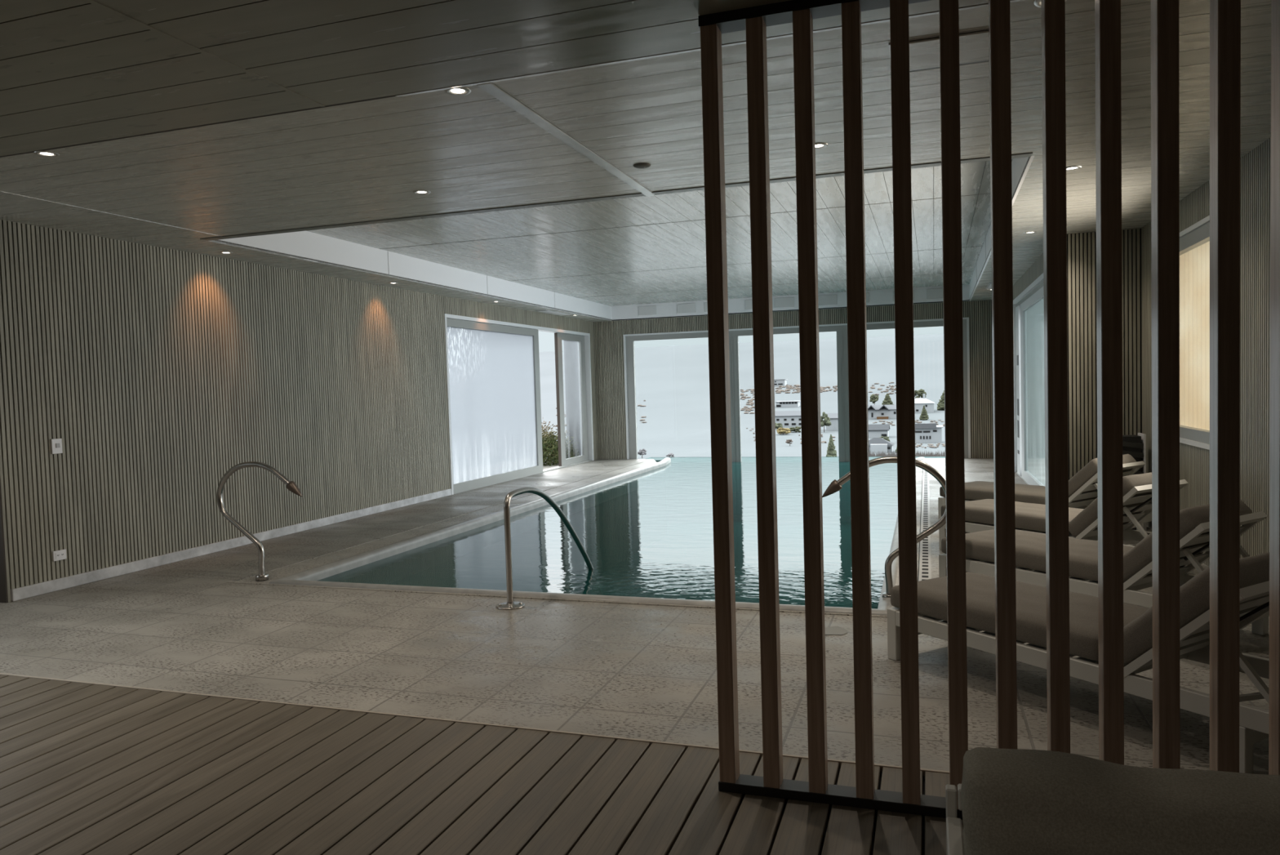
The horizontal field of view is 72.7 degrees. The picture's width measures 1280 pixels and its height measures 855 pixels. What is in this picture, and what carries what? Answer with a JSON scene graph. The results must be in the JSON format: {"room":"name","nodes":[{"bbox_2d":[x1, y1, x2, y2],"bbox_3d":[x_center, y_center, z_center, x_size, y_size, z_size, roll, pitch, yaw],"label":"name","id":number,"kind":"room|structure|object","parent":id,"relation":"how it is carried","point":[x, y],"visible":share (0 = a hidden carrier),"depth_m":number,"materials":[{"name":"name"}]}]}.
{"room":"indoor swimming pool","nodes":[
{"label":"indoor swimming pool","id":0,"kind":"room"},
{"bbox_2d":[0,219,597,602],"bbox_3d":[-2.829,-0.420,11.800,0.220,2.735,11.800,-1,3,18],"label":"wall","id":1,"kind":"structure","parent":0,"point":[158,372],"depth_m":7.83,"materials":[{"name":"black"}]},
{"bbox_2d":[0,477,8,602],"bbox_3d":[-4.595,-0.112,6.172,0.066,2.735,0.012,-1,3,18],"label":"trim","id":2,"kind":"structure","parent":1,"relation":"attached to","point":[3,583],"depth_m":6.21,"materials":[{"name":"brown"}]},
{"bbox_2d":[50,438,62,453],"bbox_3d":[-4.415,0.141,6.588,0.021,0.114,0.082,-1,3,18],"label":"light switch","id":3,"kind":"object","parent":1,"relation":"attached to","point":[55,443],"visible":1,"depth_m":6.58,"materials":[{"name":"white plastic"}]},
{"bbox_2d":[52,548,66,560],"bbox_3d":[-4.401,0.968,6.600,0.016,0.076,0.104,-1,3,18],"label":"power socket","id":4,"kind":"object","parent":1,"relation":"attached to","point":[60,554],"visible":1,"depth_m":6.59,"materials":[{"name":"white plastic"}]},
{"bbox_2d":[10,488,451,600],"bbox_3d":[-3.571,1.048,9.147,0.034,0.088,6.090,-1,3,18],"label":"baseboard","id":5,"kind":"structure","parent":1,"relation":"attached to","point":[44,587],"depth_m":7.80,"materials":[{"name":"stone"}]},
{"bbox_2d":[444,313,594,494],"bbox_3d":[-1.874,-0.452,14.578,0.172,2.500,5.414,-1,3,18],"label":"window","id":6,"kind":"structure","parent":1,"relation":"in","point":[493,381],"depth_m":13.54,"materials":[{"name":"white"}]},
{"bbox_2d":[0,0,988,155],"bbox_3d":[-2.843,-1.273,0.537,9.500,0.026,7.375,-1,3,18],"label":"ceiling","id":7,"kind":"structure","parent":0,"point":[73,72],"depth_m":3.31,"materials":[{"name":"grey wood"}]},
{"bbox_2d":[84,0,324,106],"bbox_3d":[-1.885,-1.381,2.585,0.022,0.005,2.870,-1,3,18],"label":"trim","id":8,"kind":"structure","parent":7,"relation":"attached to","point":[92,2],"depth_m":3.26,"materials":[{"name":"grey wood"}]},
{"bbox_2d":[0,457,1269,854],"bbox_3d":[-0.032,1.142,6.837,10.820,0.100,20.830,-1,3,18],"label":"floor","id":9,"kind":"structure","parent":0,"point":[180,625],"depth_m":3.73,"materials":[{"name":"tile"}]},
{"bbox_2d":[0,672,949,776],"bbox_3d":[-1.659,1.277,4.010,9.500,0.024,0.012,-1,3,18],"label":"trim","id":10,"kind":"structure","parent":9,"relation":"on","point":[517,727],"depth_m":3.68,"materials":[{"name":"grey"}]},
{"bbox_2d":[496,486,593,609],"bbox_3d":[-0.616,0.909,6.404,0.188,1.062,1.711,-1,3,18],"label":"pool handrail","id":11,"kind":"object","parent":9,"relation":"on","point":[510,604],"visible":0.95,"depth_m":5.68,"materials":[{"name":"silver metal"}]},
{"bbox_2d":[646,456,826,462],"bbox_3d":[1.285,1.521,11.638,6.100,1.330,11.880,-1,3,18],"label":"basin","id":12,"kind":"object","parent":9,"relation":"in","point":[780,456],"visible":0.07,"depth_m":17.25,"materials":[{"name":"teal tile"}]},
{"bbox_2d":[318,456,945,608],"bbox_3d":[1.267,0.895,11.609,6.100,0.001,11.880,-1,3,18],"label":"pool water","id":13,"kind":"object","parent":12,"relation":"in","point":[649,534],"visible":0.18,"depth_m":8.14,"materials":[{"name":"teal liquid"}]},
{"bbox_2d":[824,626,848,634],"bbox_3d":[1.087,1.144,4.907,0.165,0.001,0.185,-1,3,18],"label":"puddle","id":14,"kind":"object","parent":9,"relation":"on","point":[833,629],"visible":0.78,"depth_m":4.90,"materials":[{"name":"grey"}]},
{"bbox_2d":[918,458,931,581],"bbox_3d":[3.365,0.845,10.246,0.084,0.023,10.750,-1,3,18],"label":"channel","id":15,"kind":"object","parent":9,"relation":"on","point":[925,563],"visible":0.67,"depth_m":7.73,"materials":[{"name":"grey"}]},
{"bbox_2d":[697,0,1279,819],"bbox_3d":[1.340,-0.073,2.633,2.304,2.628,0.090,-1,3,18],"label":"slatted screen","id":16,"kind":"object","parent":9,"relation":"on","point":[1224,15],"visible":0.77,"depth_m":2.67,"materials":[{"name":"brown wood"}]},
{"bbox_2d":[937,453,1151,531],"bbox_3d":[3.634,0.581,7.860,0.625,0.712,1.791,-3,3,-34],"label":"sun lounger","id":17,"kind":"object","parent":9,"relation":"on","point":[1082,486],"visible":0.46,"depth_m":7.53,"materials":[{"name":"beige fabric"}]},
{"bbox_2d":[938,471,1188,566],"bbox_3d":[3.174,0.654,6.549,0.625,0.712,1.791,-3,3,-31],"label":"sun lounger","id":18,"kind":"object","parent":9,"relation":"on","point":[1137,488],"visible":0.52,"depth_m":6.32,"materials":[{"name":"beige fabric"}]},
{"bbox_2d":[887,551,1269,773],"bbox_3d":[1.956,0.816,3.772,0.625,0.712,1.791,-3,3,-30],"label":"sun lounger","id":19,"kind":"object","parent":9,"relation":"on","point":[1194,594],"visible":0.6,"depth_m":3.49,"materials":[{"name":"grey fabric"}]},
{"bbox_2d":[938,499,1269,638],"bbox_3d":[2.670,0.735,5.085,0.625,0.712,1.791,-3,3,-31],"label":"sun lounger","id":20,"kind":"object","parent":9,"relation":"on","point":[1194,522],"visible":0.5,"depth_m":4.84,"materials":[{"name":"beige fabric"}]},
{"bbox_2d":[945,746,1279,854],"bbox_3d":[0.926,0.958,1.197,0.934,0.724,0.790,-1,3,18],"label":"sun lounger","id":21,"kind":"object","parent":9,"relation":"on","point":[1011,801],"visible":1,"depth_m":1.44,"materials":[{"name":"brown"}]},
{"bbox_2d":[1122,432,1146,529],"bbox_3d":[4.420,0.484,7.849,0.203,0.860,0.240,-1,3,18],"label":"chair","id":22,"kind":"object","parent":9,"relation":"on","point":[1135,446],"visible":0.18,"depth_m":7.74,"materials":[{"name":"black plastic"}]},
{"bbox_2d":[0,0,1271,321],"bbox_3d":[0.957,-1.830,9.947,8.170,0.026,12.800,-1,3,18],"label":"ceiling","id":23,"kind":"structure","parent":0,"point":[364,161],"depth_m":4.75,"materials":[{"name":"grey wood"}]},
{"bbox_2d":[33,151,59,156],"bbox_3d":[-3.150,-1.453,4.621,0.116,0.010,0.116,-1,3,18],"label":"recessed light","id":24,"kind":"object","parent":23,"relation":"in","point":[45,153],"visible":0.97,"depth_m":4.62,"materials":[{"name":"metal"}]},
{"bbox_2d":[0,191,222,236],"bbox_3d":[-3.763,-1.500,6.039,0.012,0.003,2.400,-1,3,18],"label":"trim","id":25,"kind":"structure","parent":23,"relation":"attached to","point":[0,191],"depth_m":6.08,"materials":[{"name":"metal"}]},
{"bbox_2d":[219,251,233,253],"bbox_3d":[-3.749,-1.583,7.885,0.116,0.010,0.116,-1,3,18],"label":"recessed light","id":26,"kind":"object","parent":23,"relation":"in","point":[222,252],"visible":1,"depth_m":7.88,"materials":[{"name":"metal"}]},
{"bbox_2d":[413,190,431,194],"bbox_3d":[-1.441,-1.555,5.750,0.116,0.010,0.116,-1,3,18],"label":"recessed light","id":27,"kind":"object","parent":23,"relation":"in","point":[418,192],"visible":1,"depth_m":5.75,"materials":[{"name":"metal"}]},
{"bbox_2d":[444,87,471,95],"bbox_3d":[-0.805,-1.487,3.847,0.116,0.010,0.116,-1,3,18],"label":"recessed light","id":28,"kind":"object","parent":23,"relation":"in","point":[460,91],"visible":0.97,"depth_m":3.85,"materials":[{"name":"metal"}]},
{"bbox_2d":[534,309,571,315],"bbox_3d":[-1.476,-1.966,14.927,0.210,0.013,1.100,-1,3,18],"label":"ceiling vent","id":29,"kind":"object","parent":23,"relation":"in","point":[543,310],"visible":1,"depth_m":14.82,"materials":[{"name":"grey plastic"}]},
{"bbox_2d":[537,311,569,315],"bbox_3d":[-1.468,-1.963,14.951,0.170,0.004,0.950,-1,3,18],"label":"diffuser","id":30,"kind":"object","parent":29,"relation":"attached to","point":[548,312],"depth_m":14.92,"materials":[{"name":"white plastic"}]},
{"bbox_2d":[476,82,654,195],"bbox_3d":[-0.296,-1.548,4.899,0.078,0.008,2.410,-1,3,18],"label":"trim","id":31,"kind":"structure","parent":23,"relation":"attached to","point":[491,88],"depth_m":4.50,"materials":[{"name":"metal"}]},
{"bbox_2d":[200,152,1032,240],"bbox_3d":[-0.627,-1.599,6.223,6.290,0.007,0.080,-1,3,18],"label":"trim","id":32,"kind":"structure","parent":23,"relation":"attached to","point":[1027,154],"depth_m":6.17,"materials":[{"name":"grey"}]},
{"bbox_2d":[204,155,1035,320],"bbox_3d":[0.954,-2.021,11.182,6.625,0.296,10.360,-1,3,18],"label":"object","id":33,"kind":"structure","parent":23,"relation":"attached to","point":[306,244],"depth_m":11.15,"materials":[{"name":"white"}]},
{"bbox_2d":[633,163,650,168],"bbox_3d":[0.012,-1.569,5.230,0.108,0.014,0.108,-1,3,18],"label":"ceiling sensor","id":34,"kind":"object","parent":23,"relation":"attached to","point":[641,166],"visible":1,"depth_m":5.21,"materials":[{"name":"grey plastic"}]},
{"bbox_2d":[815,142,828,149],"bbox_3d":[1.004,-1.589,4.911,0.116,0.010,0.116,-1,3,18],"label":"recessed light","id":35,"kind":"object","parent":23,"relation":"in","point":[818,145],"visible":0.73,"depth_m":4.90,"materials":[{"name":"metal"}]},
{"bbox_2d":[888,27,989,71],"bbox_3d":[1.242,-1.526,3.549,0.425,0.019,0.371,-1,3,18],"label":"access hatch","id":36,"kind":"object","parent":23,"relation":"attached to","point":[924,55],"visible":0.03,"depth_m":3.52,"materials":[{"name":"grey wood"}]},
{"bbox_2d":[985,282,991,288],"bbox_3d":[5.161,-2.059,12.656,0.200,0.013,0.850,-1,3,18],"label":"ceiling vent","id":37,"kind":"object","parent":23,"relation":"in","point":[989,286],"visible":0.36,"depth_m":12.72,"materials":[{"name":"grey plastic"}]},
{"bbox_2d":[1023,231,1036,233],"bbox_3d":[3.622,-1.810,8.080,0.116,0.010,0.116,-1,3,18],"label":"recessed light","id":38,"kind":"object","parent":23,"relation":"in","point":[1029,232],"visible":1,"depth_m":8.06,"materials":[{"name":"metal"}]},
{"bbox_2d":[1033,0,1066,8],"bbox_3d":[1.464,-1.520,3.097,0.116,0.010,0.116,-1,3,18],"label":"recessed light","id":39,"kind":"object","parent":23,"relation":"in","point":[1037,3],"visible":0.22,"depth_m":3.11,"materials":[{"name":"metal"}]},
{"bbox_2d":[1066,165,1081,170],"bbox_3d":[2.790,-1.674,5.620,0.116,0.010,0.116,-1,3,18],"label":"recessed light","id":40,"kind":"object","parent":23,"relation":"in","point":[1073,167],"visible":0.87,"depth_m":5.60,"materials":[{"name":"metal"}]},
{"bbox_2d":[306,158,1013,306],"bbox_3d":[0.950,-2.173,11.175,6.585,0.032,10.320,-1,3,18],"label":"ceiling","id":41,"kind":"structure","parent":0,"point":[642,250],"depth_m":9.57,"materials":[{"name":"grey wood"}]},
{"bbox_2d":[689,0,791,15],"bbox_3d":[1.289,-1.408,2.052,2.600,0.094,1.045,-1,3,18],"label":"ceiling","id":42,"kind":"structure","parent":0,"point":[703,7],"depth_m":2.81,"materials":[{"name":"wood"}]},
{"bbox_2d":[593,299,993,458],"bbox_3d":[2.710,-0.778,16.292,7.930,2.755,0.220,-1,3,18],"label":"wall","id":43,"kind":"structure","parent":0,"point":[608,335],"depth_m":16.37,"materials":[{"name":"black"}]},
{"bbox_2d":[227,458,923,617],"bbox_3d":[0.945,0.917,11.092,5.048,0.106,10.965,-1,3,18],"label":"trim","id":44,"kind":"structure","parent":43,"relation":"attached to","point":[295,568],"depth_m":8.14,"materials":[{"name":"stone"}]},
{"bbox_2d":[216,461,302,580],"bbox_3d":[-2.941,0.722,6.739,0.809,0.921,0.094,-1,3,18],"label":"spout","id":45,"kind":"object","parent":44,"relation":"on","point":[291,486],"visible":1,"depth_m":6.74,"materials":[{"name":"silver metal"}]},
{"bbox_2d":[822,456,946,597],"bbox_3d":[1.574,0.642,5.548,0.809,0.921,0.094,-1,3,18],"label":"spout","id":46,"kind":"object","parent":44,"relation":"on","point":[835,486],"visible":0.65,"depth_m":5.52,"materials":[{"name":"silver metal"}]},
{"bbox_2d":[269,456,924,615],"bbox_3d":[1.077,1.004,11.077,4.830,0.326,10.966,-1,3,18],"label":"pool edge","id":47,"kind":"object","parent":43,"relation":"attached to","point":[311,576],"depth_m":6.92,"materials":[{"name":"grey stone"}]},
{"bbox_2d":[638,288,942,315],"bbox_3d":[2.670,-2.302,16.031,5.680,0.175,0.016,-1,3,18],"label":"trim","id":48,"kind":"structure","parent":43,"relation":"attached to","point":[935,293],"depth_m":16.03,"materials":[{"name":"white"}]},
{"bbox_2d":[622,317,970,462],"bbox_3d":[2.753,-0.587,16.240,6.364,2.575,0.152,-1,3,18],"label":"window","id":49,"kind":"structure","parent":43,"relation":"in","point":[841,329],"depth_m":16.35,"materials":[{"name":"white"}]},
{"bbox_2d":[1013,253,1043,299],"bbox_3d":[5.235,-0.651,11.640,0.220,2.735,7.040,-1,3,18],"label":"wall","id":50,"kind":"structure","parent":0,"point":[1035,270],"depth_m":10.78,"materials":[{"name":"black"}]},
{"bbox_2d":[1013,272,1044,485],"bbox_3d":[4.912,-0.487,10.769,0.172,2.514,4.074,-1,3,18],"label":"window","id":51,"kind":"structure","parent":50,"relation":"in","point":[1028,305],"depth_m":11.05,"materials":[{"name":"white"}]},
{"bbox_2d":[1066,228,1141,479],"bbox_3d":[4.382,-0.475,8.314,0.680,2.735,0.220,-1,3,18],"label":"wall","id":52,"kind":"structure","parent":0,"point":[1082,246],"depth_m":8.22,"materials":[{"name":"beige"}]},
{"bbox_2d":[1140,137,1271,566],"bbox_3d":[2.754,-0.137,1.937,0.222,2.735,13.410,-1,3,18],"label":"wall","id":53,"kind":"structure","parent":0,"point":[1255,166],"depth_m":5.41,"materials":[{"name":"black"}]},
{"bbox_2d":[0,95,395,157],"bbox_3d":[-1.683,-1.479,4.059,9.500,0.025,0.056,-1,3,18],"label":"trim","id":54,"kind":"structure","parent":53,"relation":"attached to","point":[389,95],"depth_m":4.22,"materials":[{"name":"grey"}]},
{"bbox_2d":[395,0,1026,97],"bbox_3d":[0.875,-1.505,3.227,4.120,0.016,0.038,-1,3,18],"label":"trim","id":55,"kind":"structure","parent":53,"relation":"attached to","point":[1011,1],"depth_m":3.49,"materials":[{"name":"white"}]},
{"bbox_2d":[1179,215,1209,449],"bbox_3d":[4.221,-0.686,6.516,0.172,1.640,1.850,-1,3,18],"label":"window","id":56,"kind":"structure","parent":53,"relation":"in","point":[1194,240],"depth_m":6.74,"materials":[{"name":"white"}]},
{"label":"outside","id":57,"kind":"structure","parent":0,"visible":0},
{"bbox_2d":[538,333,945,460],"bbox_3d":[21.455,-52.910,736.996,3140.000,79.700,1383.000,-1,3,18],"label":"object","id":58,"kind":"structure","parent":57,"point":[673,381],"depth_m":634.50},
{"bbox_2d":[637,448,646,457],"bbox_3d":[0.521,7.712,234.430,2.648,4.081,2.392,-1,3,18],"label":"bare tree","id":59,"kind":"object","parent":58,"relation":"on","point":[643,451],"visible":0.98,"depth_m":233.73,"materials":[{"name":"grey plant"}]},
{"bbox_2d":[666,453,674,457],"bbox_3d":[7.750,8.136,222.500,2.282,3.206,1.843,-1,3,18],"label":"bare tree","id":60,"kind":"object","parent":58,"relation":"on","point":[669,454],"visible":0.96,"depth_m":221.75,"materials":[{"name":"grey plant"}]},
{"bbox_2d":[555,382,945,448],"bbox_3d":[33.744,-11.164,464.103,243.804,20.393,378.971,-1,3,18],"label":"scrub","id":61,"kind":"object","parent":58,"relation":"on","point":[750,401],"visible":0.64,"depth_m":566.89,"materials":[{"name":"plant"}]},
{"bbox_2d":[775,422,782,429],"bbox_3d":[60.986,0.575,386.527,4.714,5.462,5.089,-1,3,18],"label":"bush","id":62,"kind":"object","parent":58,"relation":"on","point":[779,424],"visible":0.7,"depth_m":385.22,"materials":[{"name":"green plant"}]},
{"bbox_2d":[773,378,786,386],"bbox_3d":[100.615,-31.502,645.676,16.000,8.350,10.000,-1,3,18],"label":"house","id":63,"kind":"structure","parent":58,"relation":"on","point":[777,382],"depth_m":640.26,"materials":[{"name":"grey"}]},
{"bbox_2d":[776,427,791,434],"bbox_3d":[58.445,2.730,354.083,6.091,5.541,6.625,-1,3,18],"label":"bush","id":64,"kind":"object","parent":58,"relation":"on","point":[780,430],"visible":0.99,"depth_m":353.15,"materials":[{"name":"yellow plant"}]},
{"bbox_2d":[775,400,799,407],"bbox_3d":[87.900,-12.199,517.032,14.000,6.950,9.000,-1,3,18],"label":"house","id":65,"kind":"structure","parent":58,"relation":"on","point":[778,403],"depth_m":513.15,"materials":[{"name":"grey"}]},
{"bbox_2d":[774,410,801,426],"bbox_3d":[71.543,-2.457,403.293,18.000,10.680,10.000,-1,3,18],"label":"house","id":66,"kind":"structure","parent":58,"relation":"on","point":[787,418],"depth_m":399.98,"materials":[{"name":"grey"}]},
{"bbox_2d":[785,439,792,445],"bbox_3d":[48.338,5.634,281.691,2.381,3.701,2.315,-1,3,18],"label":"bare tree","id":67,"kind":"object","parent":58,"relation":"on","point":[788,441],"visible":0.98,"depth_m":281.15,"materials":[{"name":"plant"}]},
{"bbox_2d":[789,426,801,431],"bbox_3d":[64.712,2.020,364.648,6.144,4.722,5.685,-1,3,18],"label":"bush","id":68,"kind":"object","parent":58,"relation":"on","point":[796,428],"visible":0.91,"depth_m":362.86,"materials":[{"name":"green plant"}]},
{"bbox_2d":[820,411,831,431],"bbox_3d":[75.921,-1.525,358.753,6.022,10.043,5.290,-1,3,18],"label":"round tree","id":69,"kind":"object","parent":58,"relation":"on","point":[826,421],"visible":0.84,"depth_m":357.75,"materials":[{"name":"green plant"}]},
{"bbox_2d":[826,434,836,456],"bbox_3d":[47.528,5.359,216.577,2.855,7.474,2.933,-1,3,18],"label":"conifer","id":70,"kind":"object","parent":58,"relation":"on","point":[831,451],"visible":0.89,"depth_m":215.93,"materials":[{"name":"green plant"}]},
{"bbox_2d":[826,413,838,431],"bbox_3d":[84.489,-0.798,369.071,11.000,10.660,9.000,-1,3,18],"label":"house","id":71,"kind":"structure","parent":58,"relation":"on","point":[833,417],"depth_m":366.06,"materials":[{"name":"grey"}]},
{"bbox_2d":[869,394,878,404],"bbox_3d":[131.943,-14.495,489.892,4.988,8.631,6.257,-1,3,18],"label":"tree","id":72,"kind":"object","parent":58,"relation":"on","point":[873,398],"visible":0.98,"depth_m":488.27,"materials":[{"name":"green plant"}]},
{"bbox_2d":[868,423,889,437],"bbox_3d":[88.437,2.902,326.329,10.000,8.260,9.000,-1,3,18],"label":"house","id":73,"kind":"structure","parent":58,"relation":"on","point":[877,430],"depth_m":322.65,"materials":[{"name":"grey"}]},
{"bbox_2d":[868,437,894,453],"bbox_3d":[65.343,6.449,239.983,9.200,7.250,8.600,-1,3,18],"label":"house","id":74,"kind":"structure","parent":58,"relation":"on","point":[876,445],"depth_m":236.29,"materials":[{"name":"grey"}]},
{"bbox_2d":[867,404,896,418],"bbox_3d":[120.419,-6.197,430.264,18.000,10.200,11.900,-1,3,18],"label":"house","id":75,"kind":"structure","parent":58,"relation":"on","point":[874,411],"depth_m":427.23,"materials":[{"name":"grey"}]},
{"bbox_2d":[879,435,890,441],"bbox_3d":[75.006,4.920,266.763,3.356,4.680,2.793,-1,3,18],"label":"round tree","id":76,"kind":"object","parent":58,"relation":"on","point":[884,437],"visible":0.52,"depth_m":265.79,"materials":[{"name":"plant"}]},
{"bbox_2d":[881,393,893,404],"bbox_3d":[136.347,-14.031,479.218,8.194,9.509,7.902,-1,3,18],"label":"conifer","id":77,"kind":"object","parent":58,"relation":"on","point":[886,401],"visible":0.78,"depth_m":477.78,"materials":[{"name":"green plant"}]},
{"bbox_2d":[868,449,945,456],"bbox_3d":[64.316,6.516,209.548,21.719,2.646,27.009,-1,3,18],"label":"reeds","id":78,"kind":"object","parent":58,"relation":"on","point":[882,454],"visible":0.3,"depth_m":210.72,"materials":[{"name":"grey plant"}]},
{"bbox_2d":[914,388,926,398],"bbox_3d":[158.678,-17.093,496.146,9.026,9.735,7.104,-1,3,18],"label":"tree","id":79,"kind":"object","parent":58,"relation":"on","point":[920,392],"visible":0.63,"depth_m":493.55,"materials":[{"name":"green plant"}]},
{"bbox_2d":[919,404,928,420],"bbox_3d":[134.835,-6.352,413.212,4.302,8.438,4.698,-1,3,18],"label":"conifer","id":80,"kind":"object","parent":58,"relation":"on","point":[923,415],"visible":1,"depth_m":412.27,"materials":[{"name":"green plant"}]},
{"bbox_2d":[914,393,934,413],"bbox_3d":[145.020,-10.859,449.788,14.000,13.000,10.000,-1,3,18],"label":"house","id":81,"kind":"structure","parent":58,"relation":"on","point":[920,402],"depth_m":445.56,"materials":[{"name":"white"}]},
{"bbox_2d":[915,422,943,442],"bbox_3d":[93.864,3.288,285.342,10.500,9.700,9.400,-1,3,18],"label":"house","id":82,"kind":"structure","parent":58,"relation":"on","point":[924,432],"depth_m":281.21,"materials":[{"name":"grey"}]},
{"bbox_2d":[937,390,944,410],"bbox_3d":[159.731,-14.234,453.755,9.468,13.036,9.328,-1,3,18],"label":"conifer","id":83,"kind":"object","parent":58,"relation":"on","point":[940,406],"visible":0.3,"depth_m":452.46,"materials":[{"name":"green plant"}]},
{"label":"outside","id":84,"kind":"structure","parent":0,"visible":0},
{"bbox_3d":[-9.902,2.284,1.807,100.000,1.060,37.000,-1,3,18],"label":"ground","id":85,"kind":"structure","parent":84,"visible":0},
{"bbox_2d":[541,420,579,466],"bbox_3d":[-1.981,0.316,17.118,1.558,1.037,1.948,-1,3,18],"label":"shrub","id":86,"kind":"object","parent":85,"relation":"on","point":[549,444],"visible":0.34,"depth_m":16.86,"materials":[{"name":"green plant"}]},
{"bbox_2d":[563,339,581,455],"bbox_3d":[-1.436,-0.796,18.458,0.300,3.200,0.300,-1,3,18],"label":"window pane","id":87,"kind":"structure","parent":85,"relation":"on","point":[571,348],"depth_m":18.34,"materials":[{"name":"clear glass"}]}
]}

